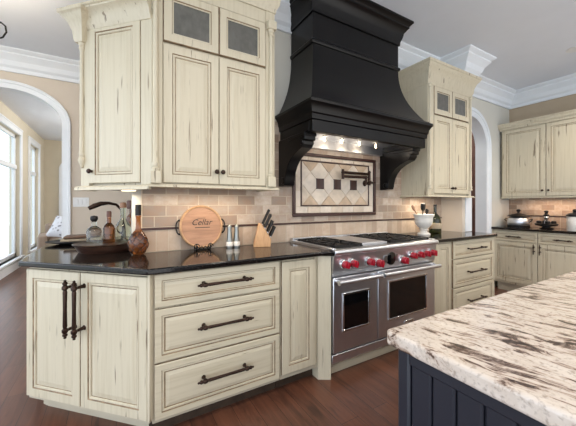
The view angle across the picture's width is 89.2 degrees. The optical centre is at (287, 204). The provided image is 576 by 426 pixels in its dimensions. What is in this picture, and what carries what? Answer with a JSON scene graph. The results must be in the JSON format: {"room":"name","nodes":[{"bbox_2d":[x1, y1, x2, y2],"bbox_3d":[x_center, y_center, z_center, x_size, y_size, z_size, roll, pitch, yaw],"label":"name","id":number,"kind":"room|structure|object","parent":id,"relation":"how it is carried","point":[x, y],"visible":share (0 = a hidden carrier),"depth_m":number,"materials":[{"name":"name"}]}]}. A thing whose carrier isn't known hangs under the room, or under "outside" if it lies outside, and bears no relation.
{"room":"kitchen","nodes":[
{"label":"kitchen","id":0,"kind":"room"},
{"bbox_2d":[0,101,43,269],"bbox_3d":[-5.350,-0.252,5.573,0.160,3.050,5.570,0,0,-30],"label":"wall","id":1,"kind":"structure","parent":0,"point":[27,131],"depth_m":6.31,"materials":[{"name":"paint"}]},
{"bbox_2d":[0,113,24,269],"bbox_3d":[-4.835,-0.225,4.756,0.220,2.625,3.040,0,0,-30],"label":"window","id":2,"kind":"structure","parent":1,"relation":"in","point":[3,119],"depth_m":5.90,"materials":[{"name":"white paint"}]},
{"bbox_2d":[0,250,35,279],"bbox_3d":[-5.268,1.198,5.621,0.030,0.150,5.570,0,0,-30],"label":"baseboard","id":3,"kind":"structure","parent":1,"relation":"attached to","point":[4,272],"depth_m":5.38,"materials":[{"name":"white paint"}]},
{"bbox_2d":[28,136,40,252],"bbox_3d":[-6.157,-0.225,7.007,0.220,2.625,1.160,0,0,-30],"label":"window","id":4,"kind":"structure","parent":1,"relation":"in","point":[31,140],"depth_m":7.33,"materials":[{"name":"white paint"}]},
{"bbox_2d":[44,140,61,232],"bbox_3d":[-4.681,-0.252,9.283,5.070,3.050,0.150,0,0,-30],"label":"wall","id":5,"kind":"structure","parent":0,"point":[52,148],"depth_m":8.10,"materials":[{"name":"paint"}]},
{"bbox_2d":[59,163,61,215],"bbox_3d":[-5.966,-0.032,8.400,0.980,2.610,0.060,0,0,-30],"label":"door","id":6,"kind":"structure","parent":5,"relation":"in","point":[60,166],"depth_m":8.16,"materials":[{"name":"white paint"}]},
{"bbox_2d":[0,70,130,235],"bbox_3d":[-1.064,-0.252,4.774,9.400,3.050,0.150,0,0,-30],"label":"wall","id":7,"kind":"structure","parent":0,"point":[67,94],"depth_m":3.73,"materials":[{"name":"beige paint"}]},
{"bbox_2d":[0,79,70,237],"bbox_3d":[-3.286,-0.086,3.453,1.186,2.718,0.175,0,0,-30],"label":"trim","id":8,"kind":"structure","parent":7,"relation":"attached to","point":[5,85],"depth_m":3.65,"materials":[{"name":"white paint"}]},
{"bbox_2d":[0,45,79,83],"bbox_3d":[-1.419,-1.659,4.391,8.400,0.235,0.150,0,0,-30],"label":"trim","id":9,"kind":"structure","parent":7,"relation":"attached to","point":[14,60],"depth_m":3.48,"materials":[{"name":"white paint"}]},
{"bbox_2d":[73,197,88,206],"bbox_3d":[-2.653,-0.029,3.747,0.170,0.120,0.011,0,0,-30],"label":"switch plate","id":10,"kind":"object","parent":7,"relation":"attached to","point":[77,201],"visible":0.95,"depth_m":3.74,"materials":[{"name":"white plastic"}]},
{"bbox_2d":[0,267,508,425],"bbox_3d":[-0.884,1.303,4.467,9.400,0.060,12.400,0,0,-30],"label":"floor","id":11,"kind":"structure","parent":0,"point":[365,393],"depth_m":1.91,"materials":[{"name":"brown wood"}]},
{"bbox_2d":[37,223,61,249],"bbox_3d":[-4.716,0.843,6.288,1.010,0.860,0.820,0,0,-38],"label":"armchair","id":12,"kind":"object","parent":11,"relation":"on","point":[42,238],"visible":0.12,"depth_m":5.77,"materials":[{"name":"beige fabric"}]},
{"bbox_2d":[46,216,61,236],"bbox_3d":[-4.638,0.469,6.070,0.558,0.463,0.351,0,0,-10],"label":"throw pillow","id":13,"kind":"object","parent":12,"relation":"on","point":[55,230],"visible":0.42,"depth_m":5.92,"materials":[{"name":"white fabric"}]},
{"bbox_2d":[27,267,153,425],"bbox_3d":[-1.179,0.823,1.715,0.632,0.900,0.743,0,0,-32],"label":"base cabinet","id":14,"kind":"object","parent":11,"relation":"on","point":[90,335],"visible":0.96,"depth_m":1.65,"materials":[{"name":"beige paint"}]},
{"bbox_2d":[150,261,279,425],"bbox_3d":[-0.512,0.823,1.976,0.782,0.900,0.613,0,0,-30],"label":"base cabinet","id":15,"kind":"object","parent":11,"relation":"on","point":[217,336],"visible":0.99,"depth_m":1.74,"materials":[{"name":"beige paint"}]},
{"bbox_2d":[275,256,330,387],"bbox_3d":[-0.005,0.823,2.282,0.391,0.900,0.600,0,0,-30],"label":"base cabinet","id":16,"kind":"object","parent":11,"relation":"on","point":[305,283],"visible":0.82,"depth_m":2.07,"materials":[{"name":"beige paint"}]},
{"bbox_2d":[331,345,396,373],"bbox_3d":[0.811,1.220,2.492,1.218,0.105,0.020,0,0,-30],"label":"board","id":17,"kind":"object","parent":11,"relation":"on","point":[366,356],"visible":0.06,"depth_m":2.35,"materials":[{"name":"beige paint"}]},
{"bbox_2d":[290,231,441,363],"bbox_3d":[0.717,0.787,2.651,1.226,0.972,0.668,0,0,-30],"label":"range","id":18,"kind":"object","parent":11,"relation":"on","point":[381,282],"visible":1,"depth_m":2.37,"materials":[{"name":"grey metal"}]},
{"bbox_2d":[290,231,438,255],"bbox_3d":[0.709,0.337,2.666,1.226,0.072,0.633,0,0,-30],"label":"cooktop","id":19,"kind":"object","parent":18,"relation":"in","point":[357,244],"depth_m":2.50,"materials":[{"name":"silver metal"}]},
{"bbox_2d":[432,242,449,314],"bbox_3d":[1.371,0.823,3.096,0.350,0.900,0.580,0,0,-30],"label":"base cabinet","id":20,"kind":"object","parent":11,"relation":"on","point":[442,274],"visible":0.3,"depth_m":2.89,"materials":[{"name":"beige paint"}]},
{"bbox_2d":[449,237,493,309],"bbox_3d":[1.971,0.823,3.279,0.860,0.900,0.332,0,0,-30],"label":"base cabinet","id":21,"kind":"object","parent":11,"relation":"on","point":[471,260],"visible":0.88,"depth_m":3.15,"materials":[{"name":"beige paint"}]},
{"bbox_2d":[401,231,496,242],"bbox_3d":[1.753,0.354,3.308,1.226,0.033,0.604,0,0,-30],"label":"countertop","id":22,"kind":"structure","parent":21,"relation":"on","point":[445,236],"depth_m":3.17,"materials":[{"name":"black stone"}]},
{"bbox_2d":[413,214,433,234],"bbox_3d":[1.512,0.223,3.260,0.218,0.230,0.218,0,0,-30],"label":"pedestal urn","id":23,"kind":"object","parent":22,"relation":"on","point":[423,221],"visible":1,"depth_m":3.19,"materials":[{"name":"white ceramic"}]},
{"bbox_2d":[420,203,425,213],"bbox_3d":[1.496,0.105,3.235,0.072,0.236,0.044,0,0,-30],"label":"ladle","id":24,"kind":"object","parent":23,"relation":"in","point":[423,205],"visible":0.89,"depth_m":3.22,"materials":[{"name":"black metal"}]},
{"bbox_2d":[429,204,441,233],"bbox_3d":[1.707,0.170,3.392,0.138,0.337,0.138,0,0,-30],"label":"wine bottle","id":25,"kind":"object","parent":22,"relation":"on","point":[436,227],"visible":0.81,"depth_m":3.34,"materials":[{"name":"green glass"}]},
{"bbox_2d":[398,349,545,425],"bbox_3d":[1.829,0.826,0.682,2.554,0.895,1.724,0,0,-30],"label":"kitchen island","id":26,"kind":"object","parent":11,"relation":"on","point":[427,396],"visible":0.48,"depth_m":0.68,"materials":[{"name":"blue paint"}]},
{"bbox_2d":[387,270,575,425],"bbox_3d":[1.861,0.357,0.658,2.624,0.039,1.850,0,0,-30],"label":"island countertop","id":27,"kind":"structure","parent":26,"relation":"on","point":[517,347],"depth_m":0.70,"materials":[{"name":"white stone"}]},
{"bbox_2d":[492,229,575,290],"bbox_3d":[3.755,0.823,3.852,0.642,0.900,1.700,0,0,-30],"label":"base cabinet","id":28,"kind":"object","parent":11,"relation":"on","point":[521,258],"visible":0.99,"depth_m":4.05,"materials":[{"name":"beige paint"}]},
{"bbox_2d":[491,225,575,233],"bbox_3d":[3.779,0.354,3.830,0.617,0.033,1.777,0,0,-30],"label":"countertop","id":29,"kind":"structure","parent":28,"relation":"on","point":[531,228],"depth_m":4.05,"materials":[{"name":"black stone"}]},
{"bbox_2d":[504,209,532,226],"bbox_3d":[3.506,0.205,4.452,0.291,0.265,0.284,0,0,17],"label":"canister","id":30,"kind":"object","parent":29,"relation":"on","point":[518,219],"visible":1,"depth_m":4.36,"materials":[{"name":"silver metal"}]},
{"bbox_2d":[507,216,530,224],"bbox_3d":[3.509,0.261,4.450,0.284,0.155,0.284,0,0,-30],"label":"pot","id":31,"kind":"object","parent":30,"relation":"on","point":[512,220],"depth_m":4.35,"materials":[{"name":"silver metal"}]},
{"bbox_2d":[534,210,558,228],"bbox_3d":[3.581,0.210,4.052,0.256,0.255,0.256,0,0,-30],"label":"server","id":32,"kind":"object","parent":29,"relation":"on","point":[545,224],"visible":1,"depth_m":4.02,"materials":[{"name":"black metal"}]},
{"bbox_2d":[566,209,575,230],"bbox_3d":[3.672,0.199,3.740,0.172,0.278,0.172,0,0,-30],"label":"ceramic canister","id":33,"kind":"object","parent":29,"relation":"on","point":[570,217],"visible":1,"depth_m":3.72,"materials":[{"name":"white ceramic"}]},
{"bbox_2d":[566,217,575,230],"bbox_3d":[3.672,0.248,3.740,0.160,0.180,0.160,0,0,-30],"label":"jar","id":34,"kind":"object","parent":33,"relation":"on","point":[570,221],"depth_m":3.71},
{"bbox_3d":[-1.552,0.823,2.632,0.910,0.900,1.210,0,0,-30],"label":"cabinet","id":35,"kind":"object","parent":11,"relation":"on","visible":0},
{"bbox_2d":[18,236,334,274],"bbox_3d":[-0.996,0.354,2.513,1.868,0.033,2.077,0,0,-30],"label":"countertop","id":36,"kind":"structure","parent":35,"relation":"on","point":[51,256],"depth_m":1.82,"materials":[{"name":"black stone"}]},
{"bbox_2d":[45,238,102,244],"bbox_3d":[-1.839,0.325,2.538,0.420,0.027,0.320,0,0,-30],"label":"platter","id":37,"kind":"object","parent":36,"relation":"on","point":[51,241],"visible":0.3,"depth_m":2.45,"materials":[{"name":"black metal"}]},
{"bbox_2d":[60,238,85,241],"bbox_3d":[-1.808,0.303,2.545,0.260,0.022,0.180,0,0,-30],"label":"folded towel","id":38,"kind":"object","parent":37,"relation":"on","point":[81,239],"visible":0.43,"depth_m":2.45,"materials":[{"name":"beige fabric"}]},
{"bbox_2d":[63,234,85,238],"bbox_3d":[-1.799,0.279,2.550,0.240,0.022,0.180,0,0,-30],"label":"folded towel","id":39,"kind":"object","parent":38,"relation":"on","point":[78,236],"visible":0.56,"depth_m":2.47,"materials":[{"name":"brown fabric"}]},
{"bbox_2d":[72,239,128,253],"bbox_3d":[-1.330,0.306,2.142,0.412,0.063,0.412,0,0,-30],"label":"serving tray","id":40,"kind":"object","parent":36,"relation":"on","point":[82,247],"visible":0.66,"depth_m":1.99,"materials":[{"name":"brown wood"}]},
{"bbox_2d":[86,216,101,243],"bbox_3d":[-1.384,0.202,2.086,0.095,0.246,0.095,0,0,-30],"label":"decanter","id":41,"kind":"object","parent":40,"relation":"on","point":[93,233],"visible":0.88,"depth_m":2.06,"materials":[{"name":"clear glass"}]},
{"bbox_2d":[103,211,114,242],"bbox_3d":[-1.303,0.186,2.128,0.077,0.278,0.077,0,0,-30],"label":"bottle","id":42,"kind":"object","parent":40,"relation":"on","point":[108,229],"visible":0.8,"depth_m":2.11,"materials":[{"name":"orange glass"}]},
{"bbox_2d":[115,202,130,241],"bbox_3d":[-1.251,0.155,2.217,0.108,0.341,0.108,0,0,-30],"label":"bottle","id":43,"kind":"object","parent":40,"relation":"on","point":[123,227],"visible":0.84,"depth_m":2.19,"materials":[{"name":"green glass"}]},
{"bbox_2d":[88,201,119,209],"bbox_3d":[-1.651,0.156,2.734,0.368,0.364,0.072,0,0,-30],"label":"bar faucet","id":44,"kind":"object","parent":36,"relation":"on","point":[101,203],"visible":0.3,"depth_m":2.67,"materials":[{"name":"brown metal"}]},
{"bbox_2d":[126,200,130,224],"bbox_3d":[-1.303,0.152,2.436,0.084,0.371,0.084,0,0,-30],"label":"bottle","id":45,"kind":"object","parent":36,"relation":"on","point":[128,218],"visible":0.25,"depth_m":2.40,"materials":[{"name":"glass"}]},
{"bbox_2d":[127,205,148,254],"bbox_3d":[-1.011,0.170,1.975,0.132,0.336,0.084,0,0,-30],"label":"bottle","id":46,"kind":"object","parent":36,"relation":"on","point":[138,243],"visible":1,"depth_m":1.96,"materials":[{"name":"orange glass"}]},
{"bbox_2d":[194,243,213,250],"bbox_3d":[-0.639,0.278,2.190,0.144,0.121,0.094,0,0,-30],"label":"easel","id":47,"kind":"object","parent":36,"relation":"on","point":[204,248],"visible":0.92,"depth_m":2.16,"materials":[{"name":"black metal"}]},
{"bbox_2d":[175,205,224,247],"bbox_3d":[-0.655,0.168,2.211,0.374,0.322,0.078,0,0,-31],"label":"serving board","id":48,"kind":"object","parent":47,"relation":"on","point":[202,225],"visible":0.98,"depth_m":2.20,"materials":[{"name":"brown wood"}]},
{"bbox_2d":[226,225,232,247],"bbox_3d":[-0.457,0.248,2.289,0.055,0.179,0.055,0,0,-30],"label":"pepper mill","id":49,"kind":"object","parent":36,"relation":"on","point":[229,243],"visible":1,"depth_m":2.27,"materials":[{"name":"metal"}]},
{"bbox_2d":[233,224,239,246],"bbox_3d":[-0.408,0.248,2.318,0.055,0.179,0.055,0,0,-30],"label":"pepper mill","id":50,"kind":"object","parent":36,"relation":"on","point":[236,242],"visible":1,"depth_m":2.30,"materials":[{"name":"metal"}]},
{"bbox_2d":[253,223,270,246],"bbox_3d":[-0.210,0.246,2.366,0.139,0.186,0.115,0,0,-8],"label":"knife block","id":51,"kind":"object","parent":36,"relation":"on","point":[262,239],"visible":1,"depth_m":2.31,"materials":[{"name":"brown wood"}]},
{"bbox_2d":[262,209,269,224],"bbox_3d":[-0.183,0.106,2.406,0.073,0.132,0.031,0,0,-1],"label":"kitchen knife","id":52,"kind":"object","parent":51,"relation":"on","point":[268,210],"visible":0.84,"depth_m":2.39,"materials":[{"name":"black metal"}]},
{"bbox_2d":[264,215,271,228],"bbox_3d":[-0.162,0.138,2.339,0.065,0.115,0.031,0,0,-1],"label":"kitchen knife","id":53,"kind":"object","parent":51,"relation":"in","point":[269,216],"visible":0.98,"depth_m":2.33,"materials":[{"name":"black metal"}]},
{"bbox_2d":[267,220,273,232],"bbox_3d":[-0.142,0.179,2.337,0.060,0.104,0.031,0,0,-1],"label":"kitchen knife","id":54,"kind":"object","parent":51,"relation":"in","point":[272,221],"visible":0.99,"depth_m":2.33,"materials":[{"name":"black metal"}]},
{"bbox_2d":[269,226,275,236],"bbox_3d":[-0.123,0.218,2.340,0.054,0.092,0.031,0,0,0],"label":"kitchen knife","id":55,"kind":"object","parent":51,"relation":"in","point":[274,227],"visible":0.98,"depth_m":2.33,"materials":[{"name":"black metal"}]},
{"bbox_2d":[0,0,575,140],"bbox_3d":[-0.606,-1.817,3.993,9.400,0.080,13.500,0,0,-30],"label":"ceiling","id":56,"kind":"structure","parent":0,"point":[529,40],"depth_m":3.04,"materials":[{"name":"paint"}]},
{"bbox_2d":[0,22,6,38],"bbox_3d":[-2.433,-1.472,2.050,0.682,0.609,0.612,0,0,-30],"label":"chandelier","id":57,"kind":"object","parent":56,"relation":"hanging from","point":[5,26],"visible":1,"depth_m":2.23,"materials":[{"name":"black metal"}]},
{"bbox_2d":[566,46,575,52],"bbox_3d":[3.284,-1.772,3.333,0.170,0.008,0.170,0,0,-30],"label":"recessed light","id":58,"kind":"object","parent":56,"relation":"in","point":[572,49],"visible":1,"depth_m":3.36,"materials":[{"name":"white plastic"}]},
{"bbox_2d":[131,30,508,286],"bbox_3d":[1.302,-0.252,3.474,5.575,3.050,0.188,0,0,-30],"label":"wall","id":59,"kind":"structure","parent":0,"point":[319,202],"depth_m":2.73,"materials":[{"name":"beige paint"}]},
{"bbox_2d":[56,0,152,190],"bbox_3d":[-1.095,-0.668,1.979,0.631,1.167,0.454,0,0,15],"label":"upper cabinet","id":60,"kind":"object","parent":59,"relation":"attached to","point":[114,38],"visible":0.99,"depth_m":1.83,"materials":[{"name":"beige paint"}]},
{"bbox_2d":[74,185,150,190],"bbox_3d":[-1.093,-0.105,1.890,0.570,0.028,0.146,0,0,15],"label":"rail","id":61,"kind":"object","parent":60,"relation":"attached to","point":[83,187],"depth_m":1.83,"materials":[{"name":"beige wood"}]},
{"bbox_2d":[148,0,280,191],"bbox_3d":[-0.517,-0.892,2.079,1.054,1.570,0.449,0,0,-30],"label":"upper cabinet","id":62,"kind":"object","parent":59,"relation":"attached to","point":[214,60],"visible":1,"depth_m":1.96,"materials":[{"name":"beige paint"}]},
{"bbox_2d":[148,183,278,191],"bbox_3d":[-0.538,-0.116,2.118,0.887,0.018,0.361,0,0,-30],"label":"rail","id":63,"kind":"object","parent":62,"relation":"attached to","point":[219,186],"depth_m":2.01,"materials":[{"name":"beige paint"}]},
{"bbox_2d":[142,122,440,227],"bbox_3d":[0.484,-0.281,2.922,3.496,0.892,0.012,0,0,-30],"label":"backsplash","id":64,"kind":"structure","parent":59,"relation":"on","point":[161,207],"depth_m":2.49,"materials":[{"name":"tile"}]},
{"bbox_2d":[275,0,432,189],"bbox_3d":[0.644,-0.966,2.690,1.435,1.618,0.547,0,0,-30],"label":"range hood","id":65,"kind":"object","parent":59,"relation":"attached to","point":[344,94],"visible":1,"depth_m":2.52,"materials":[{"name":"black paint"}]},
{"bbox_2d":[341,169,375,185],"bbox_3d":[0.702,-0.268,2.940,0.423,0.164,0.178,0,0,-30],"label":"pot filler","id":66,"kind":"object","parent":59,"relation":"attached to","point":[343,172],"visible":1,"depth_m":2.92,"materials":[{"name":"brown metal"}]},
{"bbox_2d":[275,0,575,109],"bbox_3d":[2.603,-1.659,1.111,5.425,0.235,5.280,0,0,-30],"label":"trim","id":67,"kind":"structure","parent":59,"relation":"attached to","point":[471,59],"depth_m":4.03,"materials":[{"name":"white paint"}]},
{"bbox_2d":[398,56,481,197],"bbox_3d":[1.785,-0.799,3.440,1.008,1.435,0.434,0,0,-30],"label":"upper cabinet","id":68,"kind":"object","parent":59,"relation":"attached to","point":[439,92],"visible":0.98,"depth_m":3.27,"materials":[{"name":"beige paint"}]},
{"bbox_2d":[400,195,474,197],"bbox_3d":[1.778,-0.091,3.470,0.912,0.018,0.375,0,0,-30],"label":"rail","id":69,"kind":"object","parent":68,"relation":"attached to","point":[468,196],"depth_m":3.27,"materials":[{"name":"beige paint"}]},
{"bbox_2d":[465,197,471,231],"bbox_3d":[2.178,-0.596,3.736,0.140,1.863,0.263,0,0,-30],"label":"trim","id":70,"kind":"structure","parent":59,"relation":"attached to","point":[468,201],"depth_m":3.62,"materials":[{"name":"white paint"}]},
{"bbox_2d":[472,107,491,232],"bbox_3d":[2.582,-0.059,4.232,1.090,2.665,0.175,0,0,-30],"label":"trim","id":71,"kind":"structure","parent":59,"relation":"attached to","point":[480,129],"depth_m":4.41,"materials":[{"name":"white paint"}]},
{"bbox_2d":[441,197,470,231],"bbox_3d":[2.139,-0.252,3.738,0.185,3.050,0.280,0,0,-30],"label":"wall pier","id":72,"kind":"object","parent":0,"point":[452,208],"depth_m":3.66,"materials":[{"name":"beige paint"}]},
{"bbox_2d":[509,94,575,227],"bbox_3d":[4.997,-0.252,2.518,0.172,3.050,5.280,0,0,-30],"label":"wall","id":73,"kind":"structure","parent":0,"point":[558,208],"depth_m":4.37,"materials":[{"name":"beige paint"}]},
{"bbox_2d":[497,109,575,198],"bbox_3d":[3.872,-0.664,3.925,0.384,1.146,1.747,0,0,-30],"label":"upper cabinet","id":74,"kind":"object","parent":73,"relation":"attached to","point":[539,153],"visible":1,"depth_m":4.13,"materials":[{"name":"beige paint"}]},
{"bbox_2d":[501,196,575,198],"bbox_3d":[3.788,-0.101,3.850,0.068,0.020,1.702,0,0,-30],"label":"rail","id":75,"kind":"object","parent":74,"relation":"attached to","point":[503,197],"depth_m":4.19,"materials":[{"name":"beige paint"}]},
{"bbox_2d":[509,197,575,215],"bbox_3d":[4.076,0.009,3.948,0.012,0.312,1.880,0,0,-30],"label":"backsplash","id":76,"kind":"structure","parent":73,"relation":"on","point":[528,206],"depth_m":4.38,"materials":[{"name":"tile"}]},
{"bbox_3d":[2.752,-0.252,5.681,0.100,3.050,2.150,0,0,-30],"label":"wall","id":77,"kind":"structure","parent":0,"visible":0},
{"bbox_2d":[471,133,474,231],"bbox_3d":[2.926,0.023,5.256,0.029,2.500,1.100,0,0,-30],"label":"door","id":78,"kind":"structure","parent":77,"relation":"in","point":[473,141],"depth_m":4.92,"materials":[{"name":"brown wood"}]},
{"label":"outside","id":79,"kind":"structure","parent":0,"visible":0},
{"bbox_2d":[0,226,8,257],"bbox_3d":[-20.088,1.698,2.697,28.090,0.150,35.000,0,0,-30],"label":"ground","id":80,"kind":"structure","parent":79,"point":[4,230],"depth_m":12.77,"materials":[{"name":"white"}]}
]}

